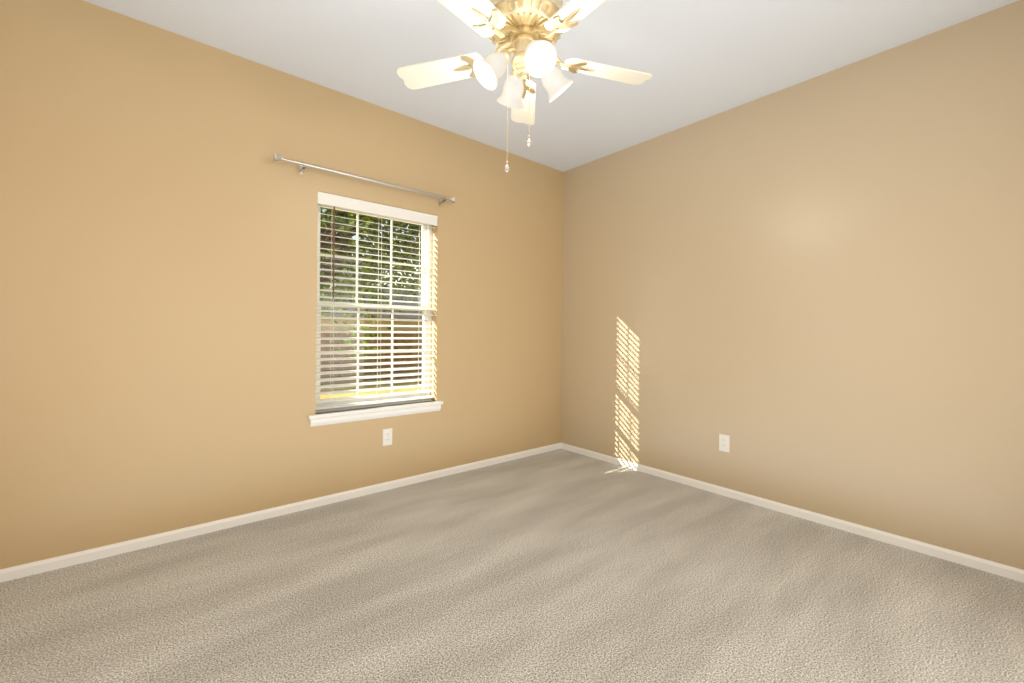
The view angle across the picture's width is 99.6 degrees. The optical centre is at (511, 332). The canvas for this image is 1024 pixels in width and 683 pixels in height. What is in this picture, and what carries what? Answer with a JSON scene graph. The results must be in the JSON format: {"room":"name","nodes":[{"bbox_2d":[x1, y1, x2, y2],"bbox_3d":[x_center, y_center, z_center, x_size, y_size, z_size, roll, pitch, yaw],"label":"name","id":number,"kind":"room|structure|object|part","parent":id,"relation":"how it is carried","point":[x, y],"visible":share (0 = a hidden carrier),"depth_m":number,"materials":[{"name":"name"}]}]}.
{"room":"empty bedroom","nodes":[
{"label":"empty bedroom","id":0,"kind":"room"},
{"bbox_2d":[0,0,563,568],"bbox_3d":[-1.121,-0.236,3.039,4.425,2.740,0.165,1,0,-40],"label":"wall","id":1,"kind":"structure","parent":0,"point":[158,250],"depth_m":2.42,"materials":[{"name":"beige paint"}]},
{"bbox_2d":[0,443,560,582],"bbox_3d":[-1.077,1.107,2.971,4.095,0.055,0.012,1,0,-40],"label":"baseboard","id":2,"kind":"structure","parent":1,"relation":"attached to","point":[36,567],"depth_m":2.50,"materials":[{"name":"white wood"}]},
{"bbox_2d":[273,153,455,205],"bbox_3d":[-0.952,-1.025,3.006,1.264,0.068,0.094,1,0,-40],"label":"curtain rod","id":3,"kind":"object","parent":1,"relation":"attached to","point":[277,157],"visible":1,"depth_m":2.88,"materials":[{"name":"silver metal"}]},
{"bbox_2d":[315,204,431,410],"bbox_3d":[-1.009,-0.190,3.192,0.893,1.450,0.077,1,0,-40],"label":"window","id":4,"kind":"structure","parent":1,"relation":"in","point":[429,288],"depth_m":3.21,"materials":[{"name":"white plastic"}]},
{"bbox_3d":[-1.020,-0.529,3.209,0.779,0.658,0.003,1,0,-40],"label":"sash glass","id":5,"kind":"part","parent":4,"relation":"part of","materials":[{"name":"clear glass"}]},
{"bbox_3d":[-1.002,0.149,3.180,0.833,0.712,0.026,1,0,-40],"label":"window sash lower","id":6,"kind":"part","parent":4,"relation":"part of","materials":[{"name":"white plastic"}]},
{"bbox_3d":[-1.016,-0.529,3.204,0.833,0.712,0.026,1,0,-40],"label":"window sash upper","id":7,"kind":"part","parent":4,"relation":"part of","materials":[{"name":"white plastic"}]},
{"bbox_3d":[-1.006,0.149,3.184,0.779,0.658,0.003,1,0,-40],"label":"sash glass","id":8,"kind":"part","parent":4,"relation":"part of","materials":[{"name":"clear glass"}]},
{"bbox_2d":[315,191,437,412],"bbox_3d":[-0.951,-0.177,3.123,0.889,1.466,0.082,1,0,-40],"label":"window blinds","id":9,"kind":"object","parent":4,"relation":"attached to","point":[327,199],"visible":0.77,"depth_m":3.09,"materials":[{"name":"white plastic"}]},
{"bbox_2d":[308,401,442,426],"bbox_3d":[-0.951,0.575,3.114,0.983,0.078,0.118,1,0,-40],"label":"window sill","id":10,"kind":"structure","parent":1,"relation":"attached to","point":[333,417],"depth_m":3.03,"materials":[{"name":"white wood"}]},
{"bbox_2d":[383,428,391,445],"bbox_3d":[-0.897,0.757,3.123,0.072,0.120,0.008,1,0,-40],"label":"electrical outlet","id":11,"kind":"object","parent":1,"relation":"attached to","point":[387,436],"visible":1,"depth_m":3.12,"materials":[{"name":"white plastic"}]},
{"bbox_2d":[0,449,1023,682],"bbox_3d":[0.018,1.205,1.669,4.425,0.120,3.746,1,0,-40],"label":"floor","id":12,"kind":"structure","parent":0,"point":[560,566],"depth_m":1.85,"materials":[{"name":"beige carpet"}]},
{"bbox_2d":[83,0,1017,171],"bbox_3d":[0.045,-1.655,1.669,4.425,0.120,3.746,1,0,-40],"label":"ceiling","id":13,"kind":"structure","parent":0,"point":[698,60],"depth_m":2.43,"materials":[{"name":"white paint"}]},
{"bbox_2d":[397,0,651,171],"bbox_3d":[0.065,-1.136,1.832,1.180,0.917,1.154,1,0,-40],"label":"fan","id":14,"kind":"object","parent":13,"relation":"hanging from","point":[527,33],"visible":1,"depth_m":1.83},
{"bbox_2d":[561,0,1023,569],"bbox_3d":[1.714,-0.209,2.978,0.165,2.740,3.581,1,0,-40],"label":"wall","id":15,"kind":"structure","parent":0,"point":[809,294],"depth_m":2.60,"materials":[{"name":"beige paint"}]},
{"bbox_2d":[719,434,729,452],"bbox_3d":[1.508,0.789,3.077,0.008,0.120,0.072,1,0,-40],"label":"electrical outlet","id":16,"kind":"object","parent":15,"relation":"attached to","point":[724,442],"visible":1,"depth_m":3.07,"materials":[{"name":"white plastic"}]},
{"bbox_2d":[561,443,1023,582],"bbox_3d":[1.581,1.133,2.984,0.012,0.055,3.416,1,0,-40],"label":"baseboard","id":17,"kind":"structure","parent":15,"relation":"attached to","point":[1003,570],"depth_m":2.58,"materials":[{"name":"white wood"}]},
{"label":"outside","id":18,"kind":"structure","parent":0,"visible":0},
{"bbox_2d":[320,377,420,398],"bbox_3d":[-15.919,1.543,34.421,100.000,0.098,66.849,1,0,-40],"label":"lawn","id":19,"kind":"structure","parent":18,"point":[365,387],"depth_m":12.31,"materials":[{"name":"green plant"}]},
{"bbox_2d":[320,207,421,361],"bbox_3d":[-3.531,-2.325,10.379,6.902,7.824,5.461,1,0,-40],"label":"tree","id":20,"kind":"object","parent":19,"relation":"on","point":[364,244],"depth_m":9.57,"materials":[{"name":"green plant"}]},
{"bbox_2d":[320,330,422,383],"bbox_3d":[-2.132,0.792,16.551,34.068,1.665,0.060,1,0,-40],"label":"fence","id":21,"kind":"object","parent":19,"relation":"on","point":[372,360],"depth_m":14.38,"materials":[{"name":"brown wood"}]},
{"bbox_2d":[321,316,422,330],"bbox_3d":[-8.090,0.367,29.793,14.000,2.400,8.000,1,0,-40],"label":"house","id":22,"kind":"structure","parent":19,"relation":"on","point":[377,322],"depth_m":24.82,"materials":[{"name":"beige"}]},
{"bbox_2d":[320,285,422,318],"bbox_3d":[-8.068,-1.982,29.793,15.200,2.300,9.200,1,0,-40],"label":"house roof","id":23,"kind":"structure","parent":22,"relation":"on","point":[395,311],"depth_m":25.90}
]}

